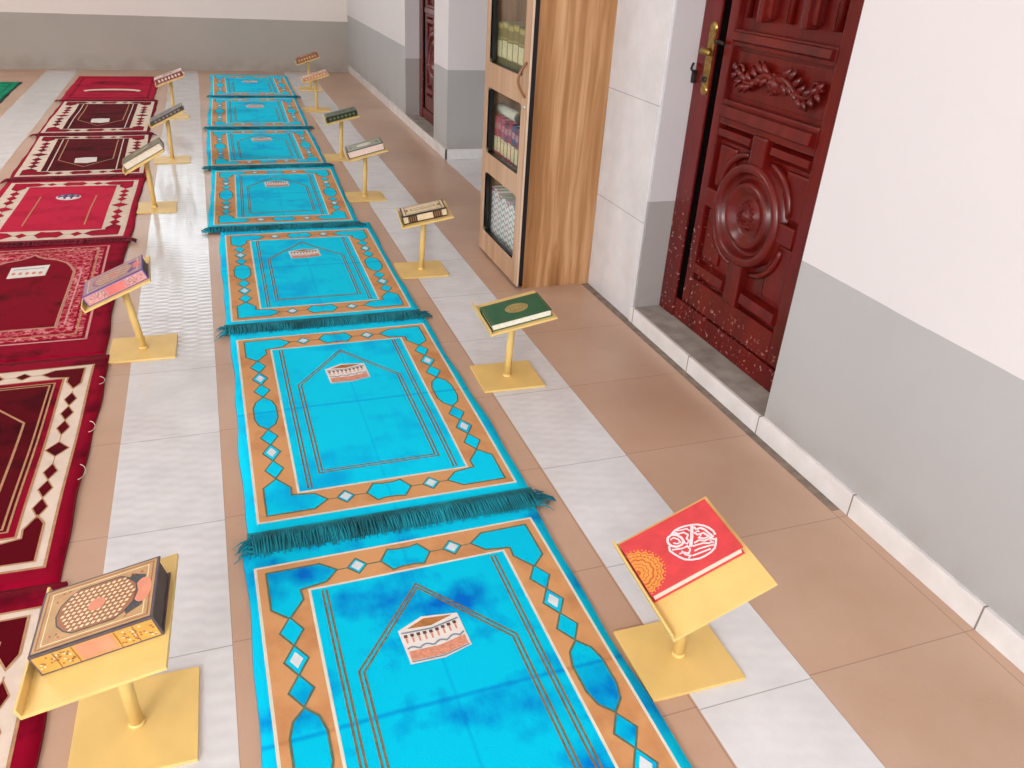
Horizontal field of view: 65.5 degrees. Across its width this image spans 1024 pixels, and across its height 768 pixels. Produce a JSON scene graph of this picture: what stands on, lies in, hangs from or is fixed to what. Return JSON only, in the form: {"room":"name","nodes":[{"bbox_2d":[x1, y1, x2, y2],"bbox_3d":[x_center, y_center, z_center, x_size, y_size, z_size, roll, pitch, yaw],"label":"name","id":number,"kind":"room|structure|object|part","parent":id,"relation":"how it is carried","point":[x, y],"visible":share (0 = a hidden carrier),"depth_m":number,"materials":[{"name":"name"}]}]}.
{"room":"mosque","nodes":[
{"label":"mosque","id":0,"kind":"room"},
{"bbox_2d":[0,0,348,71],"bbox_3d":[-4.869,-4.167,6.512,7.900,2.950,0.200,-7,30,-18],"label":"wall","id":1,"kind":"structure","parent":0,"point":[170,35],"depth_m":7.55,"materials":[{"name":"grey paint"}]},
{"bbox_2d":[347,0,487,148],"bbox_3d":[-0.250,-3.765,6.302,1.600,2.950,3.986,-7,30,-18],"label":"wall","id":2,"kind":"structure","parent":0,"point":[376,28],"depth_m":5.08,"materials":[{"name":"white paint"}]},
{"bbox_2d":[348,66,446,159],"bbox_3d":[-1.052,-2.360,6.653,0.012,0.064,3.797,-7,30,-18],"label":"baseboard","id":3,"kind":"structure","parent":2,"relation":"attached to","point":[407,120],"depth_m":6.11,"materials":[{"name":"white tile"}]},
{"bbox_2d":[404,0,418,114],"bbox_3d":[-0.641,-2.967,5.607,0.239,2.063,0.012,-7,30,-18],"label":"trim","id":4,"kind":"structure","parent":2,"relation":"attached to","point":[411,6],"depth_m":5.88,"materials":[{"name":"grey paint"}]},
{"bbox_2d":[407,115,433,137],"bbox_3d":[-0.560,-1.841,5.770,0.242,0.057,0.855,-7,30,-18],"label":"threshold","id":5,"kind":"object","parent":2,"relation":"attached to","point":[423,123],"depth_m":5.80,"materials":[{"name":"grey stone"}]},
{"bbox_2d":[419,0,434,125],"bbox_3d":[-0.486,-2.767,5.261,0.082,2.060,0.841,-7,30,-18],"label":"door","id":6,"kind":"structure","parent":2,"relation":"in","point":[426,7],"depth_m":5.74,"materials":[{"name":"brown wood"}]},
{"bbox_2d":[445,148,481,159],"bbox_3d":[0.329,-1.564,5.357,1.611,0.064,0.012,-7,30,-18],"label":"baseboard","id":7,"kind":"structure","parent":2,"relation":"attached to","point":[452,154],"depth_m":5.14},
{"bbox_2d":[0,69,1023,767],"bbox_3d":[-2.206,0.064,2.166,9.200,0.001,12.950,-7,30,-18],"label":"floor","id":8,"kind":"structure","parent":0,"point":[850,660],"depth_m":2.02,"materials":[{"name":"beige tile"}]},
{"bbox_2d":[0,82,21,102],"bbox_3d":[-4.235,-2.207,6.058,0.759,0.020,1.229,-7,30,-18],"label":"rug","id":9,"kind":"object","parent":8,"relation":"on","point":[6,88],"visible":1,"depth_m":6.41,"materials":[{"name":"green fabric"}]},
{"bbox_2d":[0,581,67,767],"bbox_3d":[-1.057,0.709,1.105,0.675,0.012,1.105,-7,30,-18],"label":"rug","id":10,"kind":"object","parent":8,"relation":"on","point":[21,741],"visible":0.52,"depth_m":1.45,"materials":[{"name":"red fabric"}]},
{"bbox_2d":[0,354,109,592],"bbox_3d":[-1.428,0.195,2.001,0.675,0.013,1.072,-7,30,-18],"label":"rug","id":11,"kind":"object","parent":8,"relation":"on","point":[50,409],"visible":1,"depth_m":2.04,"materials":[{"name":"red fabric"}]},
{"bbox_2d":[0,242,127,364],"bbox_3d":[-1.808,-0.328,2.911,0.677,0.013,1.146,-7,30,-18],"label":"rug","id":12,"kind":"object","parent":8,"relation":"on","point":[42,318],"visible":0.88,"depth_m":2.85,"materials":[{"name":"red fabric"}]},
{"bbox_2d":[0,177,146,247],"bbox_3d":[-2.145,-0.838,3.796,0.732,0.020,1.141,-6,30,-17],"label":"rug","id":13,"kind":"object","parent":8,"relation":"on","point":[50,212],"visible":1,"depth_m":3.76,"materials":[{"name":"red fabric"}]},
{"bbox_2d":[0,134,151,183],"bbox_3d":[-2.501,-1.349,4.689,0.726,0.020,1.184,-7,30,-19],"label":"rug","id":14,"kind":"object","parent":8,"relation":"on","point":[71,157],"visible":0.95,"depth_m":4.61,"materials":[{"name":"red fabric"}]},
{"bbox_2d":[29,101,156,136],"bbox_3d":[-2.919,-1.902,5.650,0.785,0.020,1.315,-7,30,-18],"label":"rug","id":15,"kind":"object","parent":8,"relation":"on","point":[74,118],"visible":0.99,"depth_m":5.57,"materials":[{"name":"fabric"}]},
{"bbox_2d":[54,76,157,101],"bbox_3d":[-3.340,-2.478,6.655,0.751,0.020,1.305,-7,30,-18],"label":"rug","id":16,"kind":"object","parent":8,"relation":"on","point":[85,88],"visible":0.99,"depth_m":6.60,"materials":[{"name":"red fabric"}]},
{"bbox_2d":[13,553,199,767],"bbox_3d":[-0.639,0.477,1.295,0.214,0.283,0.245,-5,30,-16],"label":"book stand","id":17,"kind":"object","parent":8,"relation":"on","point":[127,717],"visible":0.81,"depth_m":1.33,"materials":[{"name":"yellow metal"}]},
{"bbox_2d":[13,553,178,719],"bbox_3d":[-0.636,0.383,1.242,0.221,0.068,0.256,-7,30,-18],"label":"tray","id":18,"kind":"object","parent":17,"relation":"on","point":[37,694],"depth_m":1.17,"materials":[{"name":"yellow metal"}]},
{"bbox_2d":[27,556,170,675],"bbox_3d":[-0.635,0.357,1.238,0.188,0.092,0.135,-5,30,-15],"label":"book","id":19,"kind":"object","parent":17,"relation":"on","point":[100,615],"visible":1,"depth_m":1.21,"materials":[{"name":"paper"}]},
{"bbox_3d":[-0.648,0.589,1.377,0.200,0.007,0.202,-6,30,-17],"label":"plate","id":20,"kind":"part","parent":17,"relation":"part of","materials":[{"name":"gold metal"}]},
{"bbox_2d":[81,256,177,363],"bbox_3d":[-1.214,-0.231,2.522,0.246,0.283,0.254,-7,30,-18],"label":"book stand","id":21,"kind":"object","parent":8,"relation":"on","point":[141,347],"visible":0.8,"depth_m":2.56,"materials":[{"name":"yellow metal"}]},
{"bbox_2d":[82,255,148,306],"bbox_3d":[-1.212,-0.318,2.437,0.190,0.108,0.144,-9,31,-21],"label":"book","id":22,"kind":"object","parent":21,"relation":"on","point":[130,273],"visible":1,"depth_m":2.39,"materials":[{"name":"pink paper"}]},
{"bbox_2d":[81,256,150,312],"bbox_3d":[-1.225,-0.313,2.471,0.212,0.092,0.254,-7,30,-18],"label":"tray","id":23,"kind":"object","parent":21,"relation":"on","point":[125,295],"depth_m":2.38,"materials":[{"name":"yellow metal"}]},
{"bbox_3d":[-1.204,-0.117,2.602,0.200,0.007,0.177,-6,30,-17],"label":"plate","id":24,"kind":"part","parent":21,"relation":"part of","materials":[{"name":"gold metal"}]},
{"bbox_2d":[122,141,176,213],"bbox_3d":[-1.753,-0.996,3.838,0.214,0.301,0.252,-7,30,-18],"label":"book stand","id":25,"kind":"object","parent":8,"relation":"on","point":[153,206],"visible":0.76,"depth_m":3.86,"materials":[{"name":"yellow wood"}]},
{"bbox_2d":[122,137,163,170],"bbox_3d":[-1.746,-1.090,3.766,0.193,0.128,0.131,-8,31,-21],"label":"book","id":26,"kind":"object","parent":25,"relation":"on","point":[155,146],"visible":1,"depth_m":3.72,"materials":[{"name":"beige paper"}]},
{"bbox_2d":[122,141,164,174],"bbox_3d":[-1.753,-1.079,3.790,0.203,0.109,0.252,-7,30,-18],"label":"tray","id":27,"kind":"object","parent":25,"relation":"on","point":[146,162],"depth_m":3.71,"materials":[{"name":"yellow metal"}]},
{"bbox_3d":[-1.755,-0.868,3.910,0.200,0.007,0.177,-7,30,-18],"label":"plate","id":28,"kind":"part","parent":25,"relation":"part of","materials":[{"name":"yellow wood"}]},
{"bbox_2d":[149,104,190,163],"bbox_3d":[-2.010,-1.464,4.663,0.207,0.301,0.252,-7,30,-18],"label":"book stand","id":29,"kind":"object","parent":8,"relation":"on","point":[172,159],"visible":0.77,"depth_m":4.68,"materials":[{"name":"yellow wood"}]},
{"bbox_2d":[149,104,183,128],"bbox_3d":[-2.004,-1.552,4.614,0.207,0.100,0.252,-7,30,-18],"label":"tray","id":30,"kind":"object","parent":29,"relation":"on","point":[167,120],"depth_m":4.53,"materials":[{"name":"yellow metal"}]},
{"bbox_2d":[150,102,183,125],"bbox_3d":[-1.992,-1.558,4.591,0.195,0.111,0.132,-8,31,-21],"label":"book","id":31,"kind":"object","parent":29,"relation":"on","point":[179,107],"visible":1,"depth_m":4.54,"materials":[{"name":"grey paper"}]},
{"bbox_3d":[-2.018,-1.335,4.733,0.200,0.007,0.177,-7,30,-18],"label":"plate","id":32,"kind":"part","parent":29,"relation":"part of","materials":[{"name":"yellow ceramic"}]},
{"bbox_2d":[155,72,188,118],"bbox_3d":[-2.456,-2.085,5.751,0.211,0.296,0.249,-7,30,-18],"label":"book stand","id":33,"kind":"object","parent":8,"relation":"on","point":[182,115],"visible":0.4,"depth_m":5.75,"materials":[{"name":"yellow wood"}]},
{"bbox_2d":[154,68,183,84],"bbox_3d":[-2.444,-2.191,5.670,0.202,0.107,0.132,-8,31,-20],"label":"book","id":34,"kind":"object","parent":33,"relation":"on","point":[177,73],"visible":1,"depth_m":5.62,"materials":[{"name":"paper"}]},
{"bbox_2d":[155,72,184,87],"bbox_3d":[-2.449,-2.180,5.699,0.209,0.079,0.249,-7,30,-18],"label":"tray","id":35,"kind":"object","parent":33,"relation":"on","point":[170,82],"depth_m":5.61,"materials":[{"name":"yellow metal"}]},
{"bbox_3d":[-2.469,-1.958,5.819,0.200,0.007,0.177,-7,30,-18],"label":"plate","id":36,"kind":"part","parent":33,"relation":"part of","materials":[{"name":"yellow wood"}]},
{"bbox_2d":[207,75,300,97],"bbox_3d":[-2.336,-2.676,7.129,0.760,0.020,1.269,-6,30,-18],"label":"rug","id":37,"kind":"object","parent":8,"relation":"on","point":[243,86],"visible":1,"depth_m":7.08,"materials":[{"name":"blue fabric"}]},
{"bbox_2d":[203,97,313,129],"bbox_3d":[-1.966,-2.095,6.112,0.763,0.020,1.341,-6,30,-17],"label":"rug","id":38,"kind":"object","parent":8,"relation":"on","point":[224,112],"visible":1,"depth_m":6.02,"materials":[{"name":"blue fabric"}]},
{"bbox_2d":[202,129,333,170],"bbox_3d":[-1.605,-1.534,5.129,0.766,0.020,1.186,-7,30,-18],"label":"rug","id":39,"kind":"object","parent":8,"relation":"on","point":[226,149],"visible":1,"depth_m":5.06,"materials":[{"name":"blue fabric"}]},
{"bbox_2d":[201,166,367,232],"bbox_3d":[-1.227,-1.004,4.205,0.757,0.020,1.226,-6,30,-17],"label":"rug","id":40,"kind":"object","parent":8,"relation":"on","point":[257,199],"visible":1,"depth_m":4.10,"materials":[{"name":"blue fabric"}]},
{"bbox_2d":[295,57,322,90],"bbox_3d":[-1.823,-2.786,7.115,0.221,0.284,0.251,-7,30,-18],"label":"book stand","id":41,"kind":"object","parent":8,"relation":"on","point":[309,88],"visible":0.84,"depth_m":7.11,"materials":[{"name":"yellow metal"}]},
{"bbox_2d":[295,51,318,63],"bbox_3d":[-1.816,-2.888,7.035,0.203,0.103,0.132,-6,30,-16],"label":"book","id":42,"kind":"object","parent":41,"relation":"on","point":[314,54],"visible":1,"depth_m":6.98,"materials":[{"name":"brown paper"}]},
{"bbox_2d":[295,57,319,64],"bbox_3d":[-1.820,-2.877,7.064,0.216,0.075,0.251,-7,30,-18],"label":"tray","id":43,"kind":"object","parent":41,"relation":"on","point":[317,57],"depth_m":6.97,"materials":[{"name":"yellow metal"}]},
{"bbox_3d":[-1.820,-2.666,7.185,0.200,0.007,0.177,-7,30,-18],"label":"plate","id":44,"kind":"part","parent":41,"relation":"part of","materials":[{"name":"yellow wood"}]},
{"bbox_2d":[300,73,330,111],"bbox_3d":[-1.547,-2.302,6.264,0.216,0.282,0.251,-7,30,-18],"label":"book stand","id":45,"kind":"object","parent":8,"relation":"on","point":[316,108],"visible":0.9,"depth_m":6.28,"materials":[{"name":"yellow wood"}]},
{"bbox_2d":[300,73,328,83],"bbox_3d":[-1.541,-2.394,6.214,0.216,0.072,0.251,-7,30,-18],"label":"tray","id":46,"kind":"object","parent":45,"relation":"on","point":[315,80],"depth_m":6.12,"materials":[{"name":"yellow metal"}]},
{"bbox_2d":[302,69,327,81],"bbox_3d":[-1.535,-2.399,6.188,0.190,0.083,0.132,-6,30,-16],"label":"book","id":47,"kind":"object","parent":45,"relation":"on","point":[320,73],"visible":1,"depth_m":6.14,"materials":[{"name":"brown paper"}]},
{"bbox_3d":[-1.551,-2.182,6.331,0.200,0.007,0.177,-7,30,-18],"label":"plate","id":48,"kind":"part","parent":45,"relation":"part of","materials":[{"name":"yellow ceramic"}]},
{"bbox_2d":[215,222,432,340],"bbox_3d":[-0.841,-0.472,3.277,0.786,0.020,1.219,-7,30,-18],"label":"rug","id":49,"kind":"object","parent":8,"relation":"on","point":[276,280],"visible":1,"depth_m":3.17,"materials":[{"name":"blue fabric"}]},
{"bbox_2d":[322,114,359,161],"bbox_3d":[-1.058,-1.544,4.942,0.218,0.276,0.251,-7,30,-18],"label":"book stand","id":50,"kind":"object","parent":8,"relation":"on","point":[329,157],"visible":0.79,"depth_m":4.93,"materials":[{"name":"yellow metal"}]},
{"bbox_2d":[324,107,357,122],"bbox_3d":[-1.046,-1.647,4.863,0.193,0.079,0.132,-6,30,-16],"label":"book","id":51,"kind":"object","parent":50,"relation":"on","point":[348,112],"visible":1,"depth_m":4.82,"materials":[{"name":"green paper"}]},
{"bbox_2d":[322,114,359,124],"bbox_3d":[-1.052,-1.639,4.890,0.218,0.060,0.251,-7,30,-18],"label":"tray","id":52,"kind":"object","parent":50,"relation":"on","point":[340,122],"depth_m":4.80,"materials":[{"name":"yellow metal"}]},
{"bbox_3d":[-1.071,-1.425,5.005,0.200,0.007,0.177,-7,30,-18],"label":"plate","id":53,"kind":"part","parent":50,"relation":"part of","materials":[{"name":"yellow ceramic"}]},
{"bbox_2d":[343,144,387,201],"bbox_3d":[-0.773,-1.123,4.209,0.222,0.274,0.255,-7,30,-18],"label":"book stand","id":54,"kind":"object","parent":8,"relation":"on","point":[362,196],"visible":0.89,"depth_m":4.22,"materials":[{"name":"yellow metal"}]},
{"bbox_2d":[345,137,384,158],"bbox_3d":[-0.764,-1.224,4.131,0.193,0.086,0.141,-5,30,-15],"label":"book","id":55,"kind":"object","parent":54,"relation":"on","point":[373,145],"visible":1,"depth_m":4.08,"materials":[{"name":"paper"}]},
{"bbox_2d":[343,144,387,161],"bbox_3d":[-0.767,-1.216,4.158,0.222,0.064,0.255,-7,30,-18],"label":"tray","id":56,"kind":"object","parent":54,"relation":"on","point":[364,157],"depth_m":4.07,"materials":[{"name":"yellow metal"}]},
{"bbox_3d":[-0.790,-1.007,4.273,0.200,0.007,0.177,-7,30,-18],"label":"plate","id":57,"kind":"part","parent":54,"relation":"part of","materials":[{"name":"yellow ceramic"}]},
{"bbox_2d":[229,317,555,563],"bbox_3d":[-0.442,0.056,2.358,0.786,0.020,1.252,-7,30,-18],"label":"rug","id":58,"kind":"object","parent":8,"relation":"on","point":[349,431],"visible":1,"depth_m":2.19,"materials":[{"name":"blue fabric"}]},
{"bbox_2d":[394,201,453,278],"bbox_3d":[-0.373,-0.598,3.302,0.225,0.268,0.243,-3,29,-13],"label":"book stand","id":59,"kind":"object","parent":8,"relation":"on","point":[420,269],"visible":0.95,"depth_m":3.32,"materials":[{"name":"yellow metal"}]},
{"bbox_3d":[-0.385,-0.484,3.365,0.200,0.007,0.177,-6,30,-17],"label":"plate","id":60,"kind":"part","parent":59,"relation":"part of","materials":[{"name":"yellow wood"}]},
{"bbox_2d":[399,199,447,224],"bbox_3d":[-0.359,-0.696,3.217,0.182,0.073,0.127,-3,29,-13],"label":"book","id":61,"kind":"object","parent":59,"relation":"on","point":[437,208],"visible":1,"depth_m":3.17,"materials":[{"name":"beige paper"}]},
{"bbox_2d":[396,201,453,228],"bbox_3d":[-0.359,-0.693,3.253,0.236,0.054,0.266,-7,30,-18],"label":"tray","id":62,"kind":"object","parent":59,"relation":"on","point":[423,223],"depth_m":3.16,"materials":[{"name":"yellow metal"}]},
{"bbox_2d":[242,506,692,767],"bbox_3d":[-0.099,0.594,1.416,0.778,0.020,1.211,-7,30,-19],"label":"rug","id":63,"kind":"object","parent":8,"relation":"on","point":[470,643],"visible":1,"depth_m":1.53,"materials":[{"name":"blue fabric"}]},
{"bbox_2d":[470,290,557,392],"bbox_3d":[-0.004,-0.135,2.509,0.216,0.258,0.244,-5,30,-15],"label":"book stand","id":64,"kind":"object","parent":8,"relation":"on","point":[508,375],"visible":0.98,"depth_m":2.54,"materials":[{"name":"yellow metal"}]},
{"bbox_3d":[-0.016,-0.026,2.570,0.200,0.007,0.177,-6,30,-17],"label":"plate","id":65,"kind":"part","parent":64,"relation":"part of","materials":[{"name":"gold metal"}]},
{"bbox_2d":[472,290,557,336],"bbox_3d":[0.004,-0.222,2.463,0.226,0.062,0.257,-7,30,-18],"label":"tray","id":66,"kind":"object","parent":64,"relation":"on","point":[477,308],"depth_m":2.38,"materials":[{"name":"yellow metal"}]},
{"bbox_2d":[480,293,552,331],"bbox_3d":[0.011,-0.221,2.430,0.192,0.069,0.151,-5,30,-15],"label":"book","id":67,"kind":"object","parent":64,"relation":"on","point":[531,307],"visible":0.98,"depth_m":2.40,"materials":[{"name":"green paper"}]},
{"bbox_2d":[479,0,617,288],"bbox_3d":[0.115,-1.282,3.074,0.354,1.738,0.508,-7,30,-18],"label":"bookcase","id":68,"kind":"object","parent":8,"relation":"on","point":[560,95],"visible":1,"depth_m":3.05,"materials":[{"name":"brown wood"}]},
{"bbox_2d":[494,115,498,153],"bbox_3d":[0.012,-1.051,3.397,0.173,0.178,0.041,-7,30,-18],"label":"book","id":69,"kind":"object","parent":68,"relation":"in","point":[496,116],"visible":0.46,"depth_m":3.36,"materials":[{"name":"paper"}]},
{"bbox_2d":[490,185,505,233],"bbox_3d":[-0.005,-0.769,3.551,0.173,0.226,0.046,-7,30,-18],"label":"book","id":70,"kind":"object","parent":68,"relation":"in","point":[494,188],"visible":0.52,"depth_m":3.50,"materials":[{"name":"grey paper"}]},
{"bbox_2d":[497,21,503,63],"bbox_3d":[0.032,-1.369,3.224,0.173,0.175,0.061,-7,30,-18],"label":"book","id":71,"kind":"object","parent":68,"relation":"in","point":[500,23],"visible":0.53,"depth_m":3.19,"materials":[{"name":"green paper"}]},
{"bbox_2d":[497,115,507,156],"bbox_3d":[0.027,-1.034,3.360,0.173,0.186,0.041,-7,30,-18],"label":"book","id":72,"kind":"object","parent":68,"relation":"in","point":[500,116],"visible":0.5,"depth_m":3.32,"materials":[{"name":"paper"}]},
{"bbox_2d":[494,188,512,236],"bbox_3d":[0.011,-0.746,3.512,0.173,0.226,0.046,-7,30,-18],"label":"book","id":73,"kind":"object","parent":68,"relation":"in","point":[504,190],"visible":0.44,"depth_m":3.46,"materials":[{"name":"grey paper"}]},
{"bbox_2d":[497,194,514,240],"bbox_3d":[0.026,-0.719,3.475,0.173,0.215,0.046,-7,30,-18],"label":"book","id":74,"kind":"object","parent":68,"relation":"in","point":[501,196],"visible":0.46,"depth_m":3.43,"materials":[{"name":"grey paper"}]},
{"bbox_2d":[500,118,512,158],"bbox_3d":[0.041,-1.012,3.326,0.173,0.182,0.041,-7,30,-18],"label":"book","id":75,"kind":"object","parent":68,"relation":"in","point":[504,120],"visible":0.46,"depth_m":3.28,"materials":[{"name":"red paper"}]},
{"bbox_3d":[-0.016,-1.270,3.027,0.008,1.724,0.508,-7,30,-18],"label":"door","id":76,"kind":"part","parent":68,"relation":"part of","materials":[{"name":"brown wood"}]},
{"bbox_3d":[0.061,-1.392,3.288,0.295,1.720,0.018,-7,30,-18],"label":"panel","id":77,"kind":"part","parent":68,"relation":"part of","materials":[{"name":"clear glass"}]},
{"bbox_2d":[501,197,515,243],"bbox_3d":[0.042,-0.696,3.436,0.173,0.215,0.046,-7,30,-18],"label":"book","id":78,"kind":"object","parent":68,"relation":"in","point":[505,199],"visible":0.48,"depth_m":3.39,"materials":[{"name":"grey paper"}]},
{"bbox_2d":[503,121,513,161],"bbox_3d":[0.055,-0.990,3.292,0.173,0.178,0.041,-7,30,-18],"label":"book","id":79,"kind":"object","parent":68,"relation":"in","point":[506,123],"visible":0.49,"depth_m":3.25,"materials":[{"name":"paper"}]},
{"bbox_2d":[504,200,515,247],"bbox_3d":[0.058,-0.674,3.397,0.173,0.215,0.046,-7,30,-18],"label":"book","id":80,"kind":"object","parent":68,"relation":"in","point":[509,202],"visible":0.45,"depth_m":3.35,"materials":[{"name":"grey paper"}]},
{"bbox_2d":[507,24,513,68],"bbox_3d":[0.073,-1.310,3.121,0.173,0.175,0.061,-7,30,-18],"label":"book","id":81,"kind":"object","parent":68,"relation":"in","point":[511,26],"visible":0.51,"depth_m":3.08,"materials":[{"name":"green paper"}]},
{"bbox_2d":[508,204,514,250],"bbox_3d":[0.074,-0.651,3.357,0.173,0.215,0.046,-7,30,-18],"label":"book","id":82,"kind":"object","parent":68,"relation":"in","point":[512,206],"visible":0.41,"depth_m":3.32,"materials":[{"name":"grey paper"}]},
{"bbox_2d":[507,122,518,163],"bbox_3d":[0.070,-0.974,3.255,0.173,0.186,0.041,-7,30,-18],"label":"book","id":83,"kind":"object","parent":68,"relation":"in","point":[510,123],"visible":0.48,"depth_m":3.21,"materials":[{"name":"paper"}]},
{"bbox_2d":[496,103,520,124],"bbox_3d":[-0.004,-1.103,3.245,0.041,0.041,0.270,-7,30,-18],"label":"paper roll","id":84,"kind":"object","parent":83,"relation":"on","point":[512,114],"visible":0.68,"depth_m":3.22,"materials":[{"name":"white paper"}]},
{"bbox_2d":[511,207,514,252],"bbox_3d":[0.090,-0.629,3.318,0.173,0.215,0.046,-7,30,-18],"label":"book","id":85,"kind":"object","parent":68,"relation":"in","point":[514,207],"visible":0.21,"depth_m":3.30,"materials":[{"name":"grey paper"}]},
{"bbox_2d":[502,21,525,65],"bbox_3d":[0.053,-1.342,3.171,0.173,0.181,0.061,-7,30,-18],"label":"book","id":86,"kind":"object","parent":68,"relation":"in","point":[506,23],"visible":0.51,"depth_m":3.13,"materials":[{"name":"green paper"}]},
{"bbox_2d":[510,125,519,166],"bbox_3d":[0.084,-0.952,3.220,0.173,0.182,0.041,-7,30,-18],"label":"book","id":87,"kind":"object","parent":68,"relation":"in","point":[514,127],"visible":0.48,"depth_m":3.18,"materials":[{"name":"paper"}]},
{"bbox_2d":[514,128,519,168],"bbox_3d":[0.098,-0.930,3.186,0.173,0.178,0.041,-7,30,-18],"label":"book","id":88,"kind":"object","parent":68,"relation":"in","point":[517,129],"visible":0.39,"depth_m":3.15,"materials":[{"name":"beige paper"}]},
{"bbox_2d":[512,24,525,70],"bbox_3d":[0.095,-1.283,3.068,0.173,0.181,0.061,-7,30,-18],"label":"book","id":89,"kind":"object","parent":68,"relation":"in","point":[517,27],"visible":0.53,"depth_m":3.03,"materials":[{"name":"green paper"}]},
{"bbox_2d":[518,28,525,72],"bbox_3d":[0.115,-1.251,3.018,0.173,0.175,0.061,-7,30,-18],"label":"book","id":90,"kind":"object","parent":68,"relation":"in","point":[522,30],"visible":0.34,"depth_m":2.98,"materials":[{"name":"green paper"}]},
{"bbox_3d":[0.036,-1.098,2.874,0.037,0.125,0.010,1,29,-4],"label":"handle","id":91,"kind":"part","parent":68,"relation":"part of","materials":[{"name":"brown wood"}]},
{"bbox_2d":[612,496,776,702],"bbox_3d":[0.330,0.412,1.527,0.207,0.279,0.249,-7,30,-18],"label":"book stand","id":92,"kind":"object","parent":8,"relation":"on","point":[679,654],"visible":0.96,"depth_m":1.51,"materials":[{"name":"yellow metal"}]},
{"bbox_3d":[0.329,0.538,1.581,0.200,0.007,0.177,-6,30,-17],"label":"plate","id":93,"kind":"part","parent":92,"relation":"part of","materials":[{"name":"gold metal"}]},
{"bbox_2d":[619,499,744,602],"bbox_3d":[0.317,0.311,1.502,0.184,0.108,0.138,-6,30,-17],"label":"book","id":94,"kind":"object","parent":92,"relation":"on","point":[694,542],"visible":1,"depth_m":1.49,"materials":[{"name":"red paper"}]},
{"bbox_2d":[588,0,674,317],"bbox_3d":[0.363,-1.771,2.732,0.007,2.950,1.007,-7,30,-18],"label":"wall","id":95,"kind":"structure","parent":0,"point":[642,33],"depth_m":2.88,"materials":[{"name":"white tile"}]},
{"bbox_2d":[633,0,705,306],"bbox_3d":[0.627,-1.208,2.539,0.239,2.063,0.014,-7,30,-18],"label":"wall","id":96,"kind":"structure","parent":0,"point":[688,15],"depth_m":2.72,"materials":[{"name":"white paint"}]},
{"bbox_2d":[764,0,1023,635],"bbox_3d":[1.547,-0.274,0.134,0.240,2.950,7.450,-7,30,-18],"label":"wall","id":97,"kind":"structure","parent":0,"point":[899,370],"depth_m":1.72,"materials":[{"name":"white paint"}]},
{"bbox_2d":[635,305,769,415],"bbox_3d":[0.705,-0.086,2.710,0.242,0.057,0.838,-7,30,-18],"label":"sill","id":98,"kind":"structure","parent":97,"relation":"attached to","point":[739,382],"depth_m":2.64,"materials":[{"name":"grey stone"}]},
{"bbox_2d":[659,0,864,392],"bbox_3d":[0.767,-1.011,2.199,0.104,2.060,0.827,-7,30,-18],"label":"door","id":99,"kind":"structure","parent":97,"relation":"in","point":[768,79],"depth_m":2.42,"materials":[{"name":"brown wood"}]},
{"bbox_3d":[0.618,-1.049,2.513,0.030,0.021,0.057,-7,30,-18],"label":"lever handle","id":100,"kind":"part","parent":99,"relation":"part of","materials":[{"name":"gold metal"}]},
{"bbox_3d":[0.628,-1.037,2.539,0.009,0.219,0.034,-7,30,-18],"label":"lock plate","id":101,"kind":"part","parent":99,"relation":"part of","materials":[{"name":"gold metal"}]},
{"bbox_3d":[0.783,-1.012,2.203,0.070,2.060,0.824,-7,30,-18],"label":"frame","id":102,"kind":"part","parent":99,"relation":"part of","materials":[{"name":"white wood"}]},
{"bbox_2d":[628,306,1023,672],"bbox_3d":[1.518,1.240,0.375,0.012,0.064,6.444,-7,30,-18],"label":"baseboard","id":103,"kind":"structure","parent":97,"relation":"attached to","point":[999,633],"depth_m":1.97,"materials":[{"name":"white tile"}]}
]}

